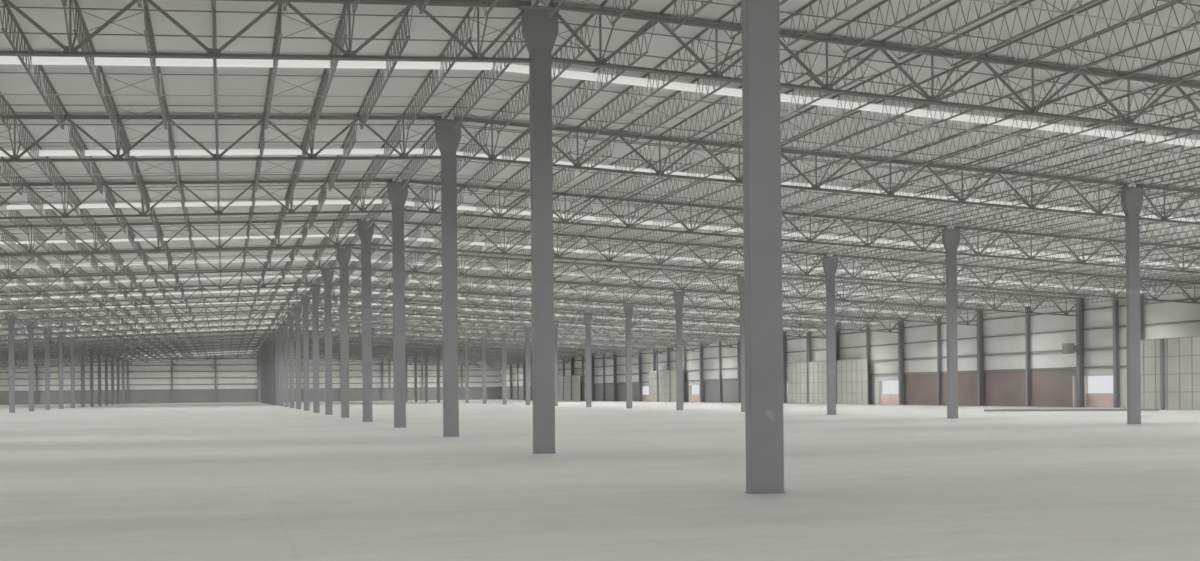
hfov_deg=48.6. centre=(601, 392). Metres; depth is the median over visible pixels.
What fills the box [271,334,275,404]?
steel column
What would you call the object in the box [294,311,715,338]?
bridging
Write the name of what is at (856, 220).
joist
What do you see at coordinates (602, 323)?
girder
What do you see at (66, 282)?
joist
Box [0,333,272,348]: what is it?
bridging
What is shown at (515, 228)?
joist
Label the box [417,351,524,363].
girder
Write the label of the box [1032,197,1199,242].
joist
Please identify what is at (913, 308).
joist
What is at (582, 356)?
wall post
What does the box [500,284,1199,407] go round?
wall
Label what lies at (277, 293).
bridging
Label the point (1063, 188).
joist
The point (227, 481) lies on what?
floor
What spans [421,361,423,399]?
wall post
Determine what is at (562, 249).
joist
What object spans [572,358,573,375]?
wall post
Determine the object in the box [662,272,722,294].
joist
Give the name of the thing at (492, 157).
girder
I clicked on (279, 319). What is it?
bridging
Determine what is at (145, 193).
joist
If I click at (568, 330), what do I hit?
girder
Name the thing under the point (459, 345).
strip light
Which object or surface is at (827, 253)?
joist
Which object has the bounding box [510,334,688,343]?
strip light
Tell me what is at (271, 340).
bridging
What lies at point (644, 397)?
door
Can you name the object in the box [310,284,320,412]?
steel column
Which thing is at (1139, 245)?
joist
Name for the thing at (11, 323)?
steel column
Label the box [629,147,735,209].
joist
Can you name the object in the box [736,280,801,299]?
joist
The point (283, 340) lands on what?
strip light
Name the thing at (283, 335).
bridging
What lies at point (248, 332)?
strip light
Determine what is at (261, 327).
strip light
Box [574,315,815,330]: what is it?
strip light
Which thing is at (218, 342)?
bridging
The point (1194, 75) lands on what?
joist
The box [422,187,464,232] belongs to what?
joist
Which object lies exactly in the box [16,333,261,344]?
bridging
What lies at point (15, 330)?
girder
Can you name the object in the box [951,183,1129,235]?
joist
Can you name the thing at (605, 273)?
joist
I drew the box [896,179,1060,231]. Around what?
joist
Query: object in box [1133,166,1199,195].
joist
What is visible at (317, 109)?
joist
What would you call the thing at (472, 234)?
joist
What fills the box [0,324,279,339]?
bridging
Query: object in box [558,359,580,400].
wall screen
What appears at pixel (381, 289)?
bridging
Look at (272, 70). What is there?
joist
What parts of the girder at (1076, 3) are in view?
rod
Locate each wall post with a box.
[35,363,37,404]
[126,361,128,403]
[171,358,172,402]
[214,356,216,402]
[257,354,258,401]
[381,359,383,400]
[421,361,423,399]
[461,363,462,399]
[510,365,511,399]
[517,363,518,399]
[523,364,525,399]
[531,363,531,399]
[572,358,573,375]
[582,356,583,400]
[591,355,593,400]
[603,355,604,400]
[613,352,616,400]
[638,348,641,400]
[653,349,655,370]
[667,345,670,369]
[683,345,686,401]
[699,341,703,401]
[719,341,721,401]
[737,337,740,402]
[783,331,786,402]
[808,331,811,361]
[836,326,839,359]
[866,325,869,403]
[898,318,904,404]
[937,317,941,404]
[976,310,983,405]
[1025,306,1030,405]
[1076,298,1084,406]
[1112,294,1119,407]
[1140,294,1143,339]
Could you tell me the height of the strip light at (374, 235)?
1.775 m
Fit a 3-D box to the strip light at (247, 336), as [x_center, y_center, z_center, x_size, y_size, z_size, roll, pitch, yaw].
[-72.175,-8.976,228.510,30.400,1.614,0.340,-1,0,-16]
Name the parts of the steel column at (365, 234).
girder seat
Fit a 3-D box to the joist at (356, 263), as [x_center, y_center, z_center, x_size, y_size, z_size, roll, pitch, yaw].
[-18.757,-9.970,102.366,0.104,0.780,14.960,-1,0,-16]
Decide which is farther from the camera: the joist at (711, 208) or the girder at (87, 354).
the girder at (87, 354)
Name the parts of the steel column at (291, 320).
girder seat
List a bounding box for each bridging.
[0,6,524,42]
[0,72,479,97]
[0,104,455,124]
[0,125,436,143]
[0,156,414,175]
[0,173,401,192]
[0,184,387,203]
[0,204,377,222]
[0,222,357,240]
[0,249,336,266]
[0,261,332,276]
[0,264,328,282]
[0,277,318,293]
[0,283,309,300]
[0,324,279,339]
[0,327,275,340]
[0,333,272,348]
[1,236,351,254]
[1,280,315,297]
[1,302,299,316]
[1,325,282,337]
[1,337,268,350]
[1,348,262,359]
[1,355,245,366]
[2,305,292,320]
[2,311,289,326]
[4,244,344,261]
[5,323,269,333]
[6,215,368,233]
[6,320,285,333]
[6,347,258,358]
[7,310,284,324]
[7,330,277,342]
[7,336,267,348]
[7,340,267,352]
[8,293,302,307]
[10,295,300,311]
[14,292,302,305]
[14,337,270,351]
[15,272,321,285]
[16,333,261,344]
[16,346,245,357]
[17,329,262,343]
[17,336,258,346]
[17,345,265,356]
[18,349,245,360]
[19,303,297,318]
[19,342,251,354]
[25,319,279,330]
[213,0,555,8]
[271,340,578,355]
[283,333,609,353]
[283,335,621,353]
[288,326,667,348]
[288,331,645,350]
[291,312,723,341]
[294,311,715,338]
[294,319,698,344]
[294,322,686,345]
[299,303,739,333]
[300,320,710,343]
[300,327,664,346]
[301,344,564,357]
[302,305,739,335]
[302,312,737,338]
[309,334,635,351]
[310,295,818,331]
[310,340,595,355]
[311,302,800,334]
[317,281,904,323]
[319,291,857,328]
[319,293,840,330]
[320,289,880,324]
[321,278,925,320]
[330,266,978,314]
[335,261,1012,310]
[335,270,957,316]
[348,246,1088,304]
[350,249,1054,306]
[357,238,1125,300]
[369,215,1199,288]
[374,223,1189,293]
[379,204,1198,278]
[403,173,1199,253]
[407,185,1199,262]
[418,160,1199,239]
[457,106,1199,196]
[459,127,1199,212]
[482,77,1199,171]
[554,22,1199,120]
[559,0,1199,87]
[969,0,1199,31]
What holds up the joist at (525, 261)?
attached to the ceiling
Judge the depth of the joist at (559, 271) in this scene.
102.96 m
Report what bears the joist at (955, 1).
on the girder at (717, 75)
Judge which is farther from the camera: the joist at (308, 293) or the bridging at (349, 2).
the joist at (308, 293)
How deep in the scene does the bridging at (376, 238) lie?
95.89 m
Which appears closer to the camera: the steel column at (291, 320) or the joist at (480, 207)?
the joist at (480, 207)
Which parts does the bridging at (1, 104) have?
rod, rod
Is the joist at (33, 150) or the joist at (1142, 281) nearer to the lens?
the joist at (33, 150)
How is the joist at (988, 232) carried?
attached to the ceiling
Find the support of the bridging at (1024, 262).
attached to the joist at (427, 185)
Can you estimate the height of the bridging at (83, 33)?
3.416 m
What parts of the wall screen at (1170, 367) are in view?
post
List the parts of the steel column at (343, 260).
girder seat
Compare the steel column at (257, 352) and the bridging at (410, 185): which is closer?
the bridging at (410, 185)
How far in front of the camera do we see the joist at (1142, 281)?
103.78 m
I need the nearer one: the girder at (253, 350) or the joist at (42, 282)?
the joist at (42, 282)
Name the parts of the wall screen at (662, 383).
post, post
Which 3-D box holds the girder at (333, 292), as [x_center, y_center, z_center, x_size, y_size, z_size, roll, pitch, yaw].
[-11.961,-8.891,128.057,29.990,3.071,2.720,-1,0,-16]
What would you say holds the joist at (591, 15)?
on the girder at (717, 75)
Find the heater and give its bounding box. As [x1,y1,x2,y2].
[1062,343,1077,353]
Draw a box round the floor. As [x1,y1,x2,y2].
[0,399,1199,560]
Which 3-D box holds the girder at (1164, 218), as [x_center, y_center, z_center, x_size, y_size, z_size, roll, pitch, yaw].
[38.188,-7.831,63.082,29.990,3.071,2.720,-1,0,-16]
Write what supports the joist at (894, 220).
attached to the ceiling
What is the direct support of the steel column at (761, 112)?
on the floor
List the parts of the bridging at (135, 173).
rod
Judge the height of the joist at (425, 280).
0.780 m
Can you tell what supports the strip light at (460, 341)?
attached to the joist at (308, 293)
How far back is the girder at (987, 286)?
92.08 m
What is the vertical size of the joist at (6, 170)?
0.780 m
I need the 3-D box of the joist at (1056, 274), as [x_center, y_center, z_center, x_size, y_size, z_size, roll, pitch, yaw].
[31.037,-8.048,100.658,0.104,0.780,14.960,-1,0,-16]
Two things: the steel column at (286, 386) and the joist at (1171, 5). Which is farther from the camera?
the steel column at (286, 386)
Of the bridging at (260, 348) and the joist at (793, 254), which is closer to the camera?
the joist at (793, 254)
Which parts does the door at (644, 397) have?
barrier panel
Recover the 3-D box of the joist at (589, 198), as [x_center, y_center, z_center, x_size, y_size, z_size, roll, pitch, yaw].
[-2.283,-9.700,75.358,0.104,0.780,14.960,-1,0,-16]
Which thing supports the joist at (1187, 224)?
attached to the ceiling
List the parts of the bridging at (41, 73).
rod, rod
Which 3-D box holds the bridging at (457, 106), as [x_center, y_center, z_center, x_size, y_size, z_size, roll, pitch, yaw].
[23.634,-8.905,57.039,60.164,3.735,0.036,-1,0,-16]
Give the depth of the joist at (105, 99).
38.67 m
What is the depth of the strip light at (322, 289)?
134.21 m
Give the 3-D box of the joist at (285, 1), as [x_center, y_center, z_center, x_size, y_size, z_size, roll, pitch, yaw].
[-6.085,-9.871,26.752,0.104,0.780,14.960,-1,0,-16]
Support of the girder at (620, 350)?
attached to the wall post at (669, 345)
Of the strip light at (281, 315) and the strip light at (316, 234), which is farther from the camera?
the strip light at (281, 315)
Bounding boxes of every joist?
[0,0,67,129]
[0,92,15,129]
[0,157,24,194]
[0,195,31,234]
[0,228,34,262]
[0,248,7,262]
[0,268,14,282]
[0,279,20,297]
[0,282,888,366]
[9,256,38,281]
[14,114,64,194]
[15,274,40,296]
[25,182,63,234]
[31,224,61,261]
[36,256,61,281]
[40,278,61,296]
[63,255,85,280]
[63,277,81,295]
[64,227,89,260]
[65,186,95,233]
[66,114,103,193]
[71,0,118,129]
[86,277,102,294]
[90,254,108,279]
[95,223,115,260]
[104,181,127,232]
[109,276,121,294]
[116,114,142,193]
[117,255,130,279]
[127,222,142,259]
[131,271,142,293]
[137,0,142,7]
[143,0,168,129]
[143,185,158,232]
[143,254,153,278]
[154,275,162,292]
[159,225,168,258]
[166,114,181,192]
[169,253,175,276]
[176,274,181,292]
[180,180,189,231]
[188,221,194,258]
[194,252,198,277]
[198,273,201,291]
[211,0,214,9]
[212,1,217,128]
[215,129,218,192]
[217,193,219,230]
[241,252,245,275]
[244,220,249,256]
[248,184,255,230]
[254,120,264,191]
[259,272,262,289]
[263,2,282,128]
[263,250,269,273]
[270,224,277,255]
[278,179,290,229]
[278,271,284,289]
[282,0,287,10]
[285,250,294,274]
[291,120,310,191]
[294,219,307,255]
[296,266,305,288]
[306,250,318,273]
[307,184,326,229]
[311,4,347,128]
[315,266,326,287]
[319,218,336,254]
[327,120,357,190]
[328,247,342,273]
[334,278,339,288]
[337,178,363,228]
[343,218,365,254]
[348,254,360,274]
[351,0,359,12]
[352,275,360,290]
[357,6,412,128]
[362,120,402,190]
[366,178,397,227]
[371,223,391,254]
[371,251,390,275]
[371,272,388,291]
[388,274,409,292]
[389,253,414,277]
[397,115,448,189]
[403,7,475,128]
[404,184,430,223]
[404,222,421,249]
[406,274,429,293]
[410,252,438,278]
[415,230,440,258]
[416,0,429,13]
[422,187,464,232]
[424,278,441,294]
[431,256,460,279]
[432,119,492,192]
[438,229,475,260]
[447,1,539,128]
[457,190,497,231]
[457,255,484,278]
[458,277,469,289]
[461,278,488,296]
[462,231,502,262]
[466,128,529,195]
[470,259,505,282]
[477,193,529,236]
[477,280,508,297]
[480,0,497,15]
[485,230,530,263]
[491,261,528,283]
[492,14,597,133]
[495,281,527,298]
[499,132,575,198]
[504,192,564,238]
[507,237,555,265]
[510,272,530,285]
[511,286,530,299]
[530,234,582,259]
[530,265,571,282]
[530,283,565,301]
[541,0,565,16]
[552,21,654,129]
[553,136,615,191]
[553,198,594,231]
[553,239,607,268]
[554,263,595,286]
[554,284,584,300]
[557,201,626,242]
[562,286,603,303]
[565,140,656,203]
[568,268,615,288]
[575,242,632,270]
[577,28,712,141]
[579,287,621,304]
[584,200,659,244]
[586,266,637,290]
[595,289,638,305]
[597,144,695,206]
[597,240,659,271]
[600,0,638,24]
[606,270,656,291]
[610,206,688,246]
[615,289,657,306]
[619,48,741,145]
[619,242,683,273]
[625,269,679,292]
[628,290,677,307]
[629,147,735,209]
[636,208,717,248]
[639,244,709,274]
[644,273,699,293]
[644,292,694,308]
[659,0,712,31]
[660,41,822,149]
[660,162,742,211]
[661,211,743,250]
[661,248,730,276]
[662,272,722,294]
[662,293,710,309]
[679,274,741,296]
[682,295,728,309]
[683,252,743,277]
[686,223,743,251]
[691,151,815,214]
[693,296,739,311]
[698,281,736,297]
[700,48,872,153]
[703,260,743,278]
[709,300,738,312]
[711,216,806,253]
[716,276,782,298]
[717,0,787,38]
[723,160,847,216]
[724,254,804,280]
[735,215,837,255]
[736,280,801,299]
[739,54,927,146]
[780,0,863,45]
[781,60,977,161]
[781,162,886,212]
[782,165,918,221]
[782,220,864,253]
[782,253,829,274]
[782,255,852,280]
[782,279,821,295]
[782,282,836,300]
[782,300,817,311]
[782,301,825,314]
[785,220,894,259]
[786,302,851,316]
[787,259,871,284]
[788,285,856,303]
[803,303,865,317]
[804,261,896,286]
[804,286,878,304]
[807,225,919,261]
[810,169,957,224]
[816,304,881,318]
[817,67,1026,164]
[821,286,895,305]
[824,260,920,286]
[828,0,940,52]
[831,225,949,262]
[837,305,899,319]
[838,286,919,306]
[840,169,995,226]
[845,264,939,288]
[847,307,913,320]
[854,227,976,264]
[857,73,1075,168]
[858,287,938,307]
[864,308,932,321]
[865,267,962,290]
[869,176,1024,229]
[875,290,945,308]
[877,232,997,266]
[880,308,945,322]
[881,0,1019,59]
[884,268,983,291]
[887,292,970,309]
[891,78,1122,172]
[894,309,961,323]
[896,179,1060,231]
[900,234,1027,267]
[903,269,1005,292]
[903,291,991,310]
[921,294,1006,311]
[922,236,1053,269]
[922,270,1026,294]
[924,179,1096,233]
[928,84,1167,175]
[933,0,1098,65]
[940,295,1026,311]
[941,270,1050,293]
[945,236,1081,270]
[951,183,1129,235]
[957,295,1047,313]
[959,274,1069,296]
[964,91,1199,179]
[968,241,1103,272]
[969,296,1064,314]
[977,273,1092,297]
[979,188,1159,238]
[984,0,1179,72]
[992,243,1125,274]
[995,277,1110,299]
[1000,110,1199,182]
[1006,192,1190,240]
[1010,245,1153,276]
[1014,278,1123,300]
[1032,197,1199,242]
[1033,126,1199,185]
[1033,247,1178,277]
[1033,281,1150,301]
[1035,0,1199,78]
[1052,281,1170,302]
[1053,249,1199,279]
[1058,206,1199,244]
[1067,145,1199,189]
[1071,281,1193,304]
[1074,254,1199,280]
[1085,214,1199,247]
[1086,21,1199,84]
[1095,258,1199,282]
[1101,155,1199,192]
[1110,224,1199,249]
[1117,263,1199,284]
[1131,47,1199,90]
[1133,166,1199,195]
[1140,230,1199,251]
[1141,268,1199,285]
[1157,273,1199,287]
[1161,235,1199,253]
[1166,177,1199,198]
[1177,70,1199,95]
[1177,276,1199,288]
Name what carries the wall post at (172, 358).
on the floor
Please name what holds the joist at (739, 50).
on the girder at (717, 75)
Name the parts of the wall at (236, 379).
panel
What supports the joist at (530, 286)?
attached to the ceiling
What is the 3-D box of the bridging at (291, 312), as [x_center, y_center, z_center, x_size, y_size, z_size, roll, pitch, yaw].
[-10.595,-8.573,177.583,60.164,3.735,0.036,-1,0,-16]
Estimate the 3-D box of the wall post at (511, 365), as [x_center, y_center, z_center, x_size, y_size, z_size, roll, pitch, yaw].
[-22.426,-2.727,331.022,0.460,9.161,0.420,-1,0,-16]
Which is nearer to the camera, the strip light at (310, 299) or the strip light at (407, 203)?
the strip light at (407, 203)
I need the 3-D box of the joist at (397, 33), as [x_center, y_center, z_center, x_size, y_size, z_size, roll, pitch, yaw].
[-6.992,-10.016,42.337,0.104,0.780,14.960,-1,0,-16]
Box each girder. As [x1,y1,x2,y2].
[0,0,531,62]
[0,115,441,161]
[0,179,392,218]
[0,219,361,254]
[0,247,339,278]
[0,266,324,296]
[0,282,311,309]
[0,294,302,320]
[0,321,27,335]
[0,328,44,341]
[0,334,55,346]
[0,337,69,350]
[0,341,79,354]
[0,345,85,357]
[0,350,97,360]
[0,354,110,365]
[0,357,116,367]
[0,358,115,369]
[1,352,104,362]
[14,304,294,328]
[33,312,288,334]
[49,318,283,339]
[63,325,278,343]
[74,329,273,347]
[84,334,271,350]
[93,337,266,353]
[102,341,260,355]
[108,344,263,358]
[114,347,261,360]
[121,350,253,361]
[125,351,257,363]
[283,325,481,344]
[283,336,441,350]
[283,338,436,353]
[283,341,420,355]
[283,351,392,361]
[283,353,383,362]
[288,320,501,340]
[288,330,463,347]
[288,348,392,359]
[294,312,524,336]
[294,346,410,357]
[300,304,531,329]
[308,294,585,324]
[319,282,625,316]
[331,269,675,306]
[348,246,740,293]
[371,219,826,276]
[390,357,506,368]
[404,179,947,253]
[407,356,521,367]
[410,354,531,365]
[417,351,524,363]
[429,350,573,363]
[454,116,1128,217]
[458,344,615,359]
[459,347,591,361]
[468,339,635,356]
[486,335,668,354]
[507,331,702,351]
[530,327,737,347]
[548,2,1199,134]
[559,319,739,341]
[590,311,825,337]
[630,301,900,332]
[681,290,979,325]
[782,277,1081,316]
[834,254,1199,303]
[954,226,1199,273]
[1135,184,1199,224]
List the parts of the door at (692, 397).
barrier panel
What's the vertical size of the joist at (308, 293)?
3.795 m
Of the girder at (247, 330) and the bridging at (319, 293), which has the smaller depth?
the bridging at (319, 293)
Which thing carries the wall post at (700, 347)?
on the floor
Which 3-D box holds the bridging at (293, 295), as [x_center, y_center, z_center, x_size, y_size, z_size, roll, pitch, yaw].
[-60.138,-8.253,131.829,60.164,3.416,0.036,-1,0,-16]
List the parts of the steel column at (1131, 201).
girder seat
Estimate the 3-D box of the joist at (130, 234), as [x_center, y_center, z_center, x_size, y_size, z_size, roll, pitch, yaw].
[-29.249,-9.339,83.543,0.104,0.780,14.960,-1,0,-16]
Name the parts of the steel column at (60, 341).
girder seat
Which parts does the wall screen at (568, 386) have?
post, post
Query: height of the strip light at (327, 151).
1.614 m
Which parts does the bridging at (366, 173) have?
rod, rod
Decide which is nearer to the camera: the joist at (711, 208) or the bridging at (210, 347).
the joist at (711, 208)
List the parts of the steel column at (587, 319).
girder seat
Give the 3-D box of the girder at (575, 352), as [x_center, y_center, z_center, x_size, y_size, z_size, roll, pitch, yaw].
[-7.604,-7.387,224.345,29.990,3.071,2.720,-1,0,-16]
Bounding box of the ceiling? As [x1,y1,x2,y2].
[0,0,1199,361]
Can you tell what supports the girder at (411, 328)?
attached to the ceiling
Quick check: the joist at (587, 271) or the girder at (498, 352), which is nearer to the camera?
the joist at (587, 271)
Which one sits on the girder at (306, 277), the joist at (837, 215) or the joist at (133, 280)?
the joist at (133, 280)
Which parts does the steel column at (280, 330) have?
girder seat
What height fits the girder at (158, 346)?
2.982 m
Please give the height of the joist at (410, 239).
0.780 m
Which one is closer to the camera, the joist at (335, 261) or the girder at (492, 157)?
the girder at (492, 157)
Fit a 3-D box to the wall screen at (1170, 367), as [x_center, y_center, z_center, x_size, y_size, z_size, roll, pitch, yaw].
[43.469,-1.324,90.105,4.280,5.080,17.660,-1,0,-16]
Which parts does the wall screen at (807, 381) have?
post, post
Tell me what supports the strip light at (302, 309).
attached to the joist at (308, 293)
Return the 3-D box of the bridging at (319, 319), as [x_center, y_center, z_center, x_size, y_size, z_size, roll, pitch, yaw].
[-13.832,-8.542,188.982,60.164,3.735,0.036,-1,0,-16]
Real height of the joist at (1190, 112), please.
0.780 m
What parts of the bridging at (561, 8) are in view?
rod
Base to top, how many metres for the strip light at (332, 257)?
1.614 m
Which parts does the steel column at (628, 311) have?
girder seat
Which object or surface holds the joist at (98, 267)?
attached to the ceiling
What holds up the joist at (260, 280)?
on the girder at (306, 277)
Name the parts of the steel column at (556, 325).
girder seat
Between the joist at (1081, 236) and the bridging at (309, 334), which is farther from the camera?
the bridging at (309, 334)
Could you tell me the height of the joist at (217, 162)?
0.780 m
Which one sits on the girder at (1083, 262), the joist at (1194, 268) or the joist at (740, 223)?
the joist at (1194, 268)
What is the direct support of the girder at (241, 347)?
attached to the ceiling
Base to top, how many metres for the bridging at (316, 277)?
3.416 m
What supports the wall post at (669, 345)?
on the floor
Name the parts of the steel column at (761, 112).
plate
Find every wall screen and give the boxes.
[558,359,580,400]
[649,348,683,401]
[787,330,867,403]
[1140,336,1199,409]
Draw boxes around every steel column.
[6,315,16,412]
[26,323,34,410]
[43,329,50,409]
[57,334,63,408]
[69,339,75,407]
[79,342,85,406]
[88,346,93,405]
[96,349,101,405]
[104,351,108,404]
[110,354,114,404]
[116,356,119,403]
[121,358,124,403]
[257,352,260,401]
[259,349,261,402]
[261,347,264,402]
[263,345,266,403]
[265,341,269,403]
[268,338,272,403]
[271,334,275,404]
[274,331,279,405]
[278,325,283,405]
[282,319,288,406]
[287,313,294,407]
[293,305,301,408]
[301,295,310,410]
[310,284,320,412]
[321,269,333,414]
[336,248,351,417]
[356,221,374,421]
[386,181,408,427]
[387,358,390,400]
[405,355,407,401]
[413,353,416,401]
[424,349,428,401]
[433,119,462,436]
[435,347,440,402]
[464,340,469,402]
[481,336,486,403]
[500,331,507,404]
[518,5,560,453]
[523,326,530,404]
[554,321,558,405]
[583,312,592,406]
[623,304,632,407]
[672,291,683,409]
[737,276,744,411]
[741,0,785,493]
[822,256,837,414]
[940,228,960,417]
[1119,186,1144,423]
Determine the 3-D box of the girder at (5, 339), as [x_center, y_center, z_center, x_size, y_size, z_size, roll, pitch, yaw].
[-87.237,-6.824,170.046,29.989,2.982,2.722,-1,0,-16]
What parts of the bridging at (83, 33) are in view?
rod, rod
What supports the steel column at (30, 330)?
on the floor
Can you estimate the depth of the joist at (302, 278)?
115.47 m
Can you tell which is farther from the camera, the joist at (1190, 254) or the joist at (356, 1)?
the joist at (1190, 254)
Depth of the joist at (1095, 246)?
70.20 m
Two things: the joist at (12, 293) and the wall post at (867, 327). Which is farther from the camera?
the wall post at (867, 327)
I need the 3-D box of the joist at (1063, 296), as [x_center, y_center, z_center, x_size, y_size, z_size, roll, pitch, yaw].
[36.652,-7.587,118.094,0.104,0.780,14.960,-1,0,-16]
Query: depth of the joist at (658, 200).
76.38 m
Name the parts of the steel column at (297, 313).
girder seat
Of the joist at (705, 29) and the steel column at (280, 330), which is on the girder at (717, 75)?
the joist at (705, 29)
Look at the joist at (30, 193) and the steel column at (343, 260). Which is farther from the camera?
the steel column at (343, 260)
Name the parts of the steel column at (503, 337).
girder seat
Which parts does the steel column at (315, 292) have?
girder seat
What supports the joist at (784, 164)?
attached to the ceiling
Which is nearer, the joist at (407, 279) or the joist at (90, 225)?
the joist at (90, 225)
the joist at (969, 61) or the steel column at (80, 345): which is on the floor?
the steel column at (80, 345)
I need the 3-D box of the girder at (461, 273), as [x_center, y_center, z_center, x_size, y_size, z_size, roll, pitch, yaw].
[-3.635,-8.971,98.736,29.990,3.071,2.720,-1,0,-16]
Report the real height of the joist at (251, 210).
0.780 m
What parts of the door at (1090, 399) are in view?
barrier panel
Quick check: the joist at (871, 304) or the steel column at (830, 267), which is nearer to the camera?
the steel column at (830, 267)
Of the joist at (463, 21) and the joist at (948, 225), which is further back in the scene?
the joist at (948, 225)
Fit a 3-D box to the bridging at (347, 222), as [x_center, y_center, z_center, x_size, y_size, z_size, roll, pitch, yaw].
[-43.486,-8.414,73.187,60.164,3.416,0.036,-1,0,-16]
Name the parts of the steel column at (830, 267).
girder seat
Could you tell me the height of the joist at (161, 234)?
0.780 m
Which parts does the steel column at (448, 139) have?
girder seat, cap plate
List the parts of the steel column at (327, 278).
girder seat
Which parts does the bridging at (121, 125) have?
rod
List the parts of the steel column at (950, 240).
girder seat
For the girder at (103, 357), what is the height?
2.982 m
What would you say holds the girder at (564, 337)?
attached to the wall post at (738, 343)
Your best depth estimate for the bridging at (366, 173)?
60.94 m
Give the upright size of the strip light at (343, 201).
1.614 m
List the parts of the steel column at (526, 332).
girder seat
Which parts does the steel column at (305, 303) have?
girder seat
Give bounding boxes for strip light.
[0,56,492,69]
[0,148,422,156]
[0,199,381,209]
[0,232,354,243]
[0,256,335,268]
[0,274,321,286]
[0,288,309,299]
[0,300,300,311]
[24,308,290,318]
[38,315,286,325]
[53,322,281,331]
[66,327,277,336]
[78,332,273,340]
[88,336,270,344]
[97,340,264,347]
[102,343,264,350]
[115,348,257,354]
[117,345,259,351]
[123,350,257,356]
[133,352,255,358]
[283,332,459,341]
[283,340,432,348]
[288,327,475,338]
[288,337,441,344]
[294,322,492,333]
[300,316,516,329]
[302,309,531,322]
[310,299,572,316]
[321,288,609,307]
[333,275,655,297]
[350,257,713,284]
[358,234,790,267]
[384,199,894,243]
[425,148,1046,207]
[433,348,583,355]
[459,345,606,353]
[460,341,625,350]
[477,337,653,347]
[495,63,1199,146]
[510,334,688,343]
[520,328,720,340]
[559,324,739,334]
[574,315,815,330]
[610,306,875,324]
[656,296,944,316]
[714,282,1038,306]
[791,265,1154,293]
[895,240,1199,268]
[1047,205,1199,221]
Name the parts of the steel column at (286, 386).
girder seat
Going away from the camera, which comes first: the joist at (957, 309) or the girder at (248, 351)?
the joist at (957, 309)
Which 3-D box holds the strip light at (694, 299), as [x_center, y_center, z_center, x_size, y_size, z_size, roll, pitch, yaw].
[19.783,-8.240,127.880,30.400,1.775,0.340,-1,0,-16]
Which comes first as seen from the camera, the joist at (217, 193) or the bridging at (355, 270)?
the joist at (217, 193)
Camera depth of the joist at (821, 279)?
108.79 m
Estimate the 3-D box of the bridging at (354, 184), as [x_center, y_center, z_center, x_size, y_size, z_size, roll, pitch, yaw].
[-39.323,-8.455,58.527,60.164,3.416,0.036,-1,0,-16]
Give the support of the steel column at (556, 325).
on the floor
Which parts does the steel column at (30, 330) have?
girder seat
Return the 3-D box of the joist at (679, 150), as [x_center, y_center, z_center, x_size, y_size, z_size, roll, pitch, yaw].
[1.880,-9.741,60.698,0.104,0.780,14.960,-1,0,-16]
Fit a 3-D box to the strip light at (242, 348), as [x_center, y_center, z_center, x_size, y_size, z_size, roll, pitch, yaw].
[-88.827,-8.815,287.151,30.400,1.614,0.340,-1,0,-16]
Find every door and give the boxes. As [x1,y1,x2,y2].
[642,385,648,400]
[689,384,699,401]
[878,379,898,404]
[1073,374,1112,406]
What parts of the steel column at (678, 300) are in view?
girder seat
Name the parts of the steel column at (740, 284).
girder seat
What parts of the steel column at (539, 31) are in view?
girder seat, cap plate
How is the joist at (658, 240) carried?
attached to the ceiling
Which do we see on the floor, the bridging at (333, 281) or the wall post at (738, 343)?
the wall post at (738, 343)
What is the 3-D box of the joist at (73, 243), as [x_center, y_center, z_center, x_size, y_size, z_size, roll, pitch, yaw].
[-32.505,-9.154,82.617,0.104,0.780,14.960,-1,0,-16]
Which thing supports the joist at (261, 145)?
on the girder at (15, 157)
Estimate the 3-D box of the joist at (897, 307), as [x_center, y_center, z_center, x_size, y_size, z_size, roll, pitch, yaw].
[27.600,-7.757,131.366,0.104,0.780,14.960,-1,0,-16]
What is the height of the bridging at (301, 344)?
3.735 m
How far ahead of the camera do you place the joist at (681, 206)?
75.89 m
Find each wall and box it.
[0,353,499,404]
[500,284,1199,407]
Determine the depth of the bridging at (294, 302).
142.48 m
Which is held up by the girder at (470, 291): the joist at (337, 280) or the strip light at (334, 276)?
the joist at (337, 280)
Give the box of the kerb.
[984,409,1158,410]
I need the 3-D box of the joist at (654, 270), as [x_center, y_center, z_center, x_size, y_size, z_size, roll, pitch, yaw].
[2.428,-9.059,108.380,0.104,0.780,14.960,-1,0,-16]
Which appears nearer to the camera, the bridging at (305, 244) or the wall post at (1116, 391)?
the bridging at (305, 244)
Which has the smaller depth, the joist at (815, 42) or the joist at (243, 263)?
the joist at (815, 42)
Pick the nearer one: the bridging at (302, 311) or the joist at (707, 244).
the joist at (707, 244)
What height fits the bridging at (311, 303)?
3.735 m
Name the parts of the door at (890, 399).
barrier panel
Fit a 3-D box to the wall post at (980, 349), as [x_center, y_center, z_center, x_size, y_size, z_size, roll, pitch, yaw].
[35.856,-3.291,125.777,0.460,9.161,0.420,-1,0,-16]
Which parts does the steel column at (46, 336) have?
girder seat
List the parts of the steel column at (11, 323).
girder seat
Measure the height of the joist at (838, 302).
0.780 m
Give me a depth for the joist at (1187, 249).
85.43 m
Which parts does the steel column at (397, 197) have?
girder seat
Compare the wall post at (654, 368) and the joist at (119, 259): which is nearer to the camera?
the joist at (119, 259)
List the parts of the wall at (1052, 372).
panel, panel, panel, panel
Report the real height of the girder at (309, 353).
3.071 m
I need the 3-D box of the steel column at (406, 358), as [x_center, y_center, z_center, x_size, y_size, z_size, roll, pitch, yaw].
[-43.041,-3.189,293.484,1.100,10.485,0.400,-1,0,-16]
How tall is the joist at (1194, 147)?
0.780 m
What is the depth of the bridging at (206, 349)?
279.95 m
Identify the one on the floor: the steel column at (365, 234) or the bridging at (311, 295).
the steel column at (365, 234)
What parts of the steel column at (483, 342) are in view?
girder seat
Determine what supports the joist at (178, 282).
on the girder at (306, 277)
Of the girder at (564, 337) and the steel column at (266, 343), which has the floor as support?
the steel column at (266, 343)
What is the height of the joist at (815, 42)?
0.780 m
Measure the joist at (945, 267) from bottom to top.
0.780 m

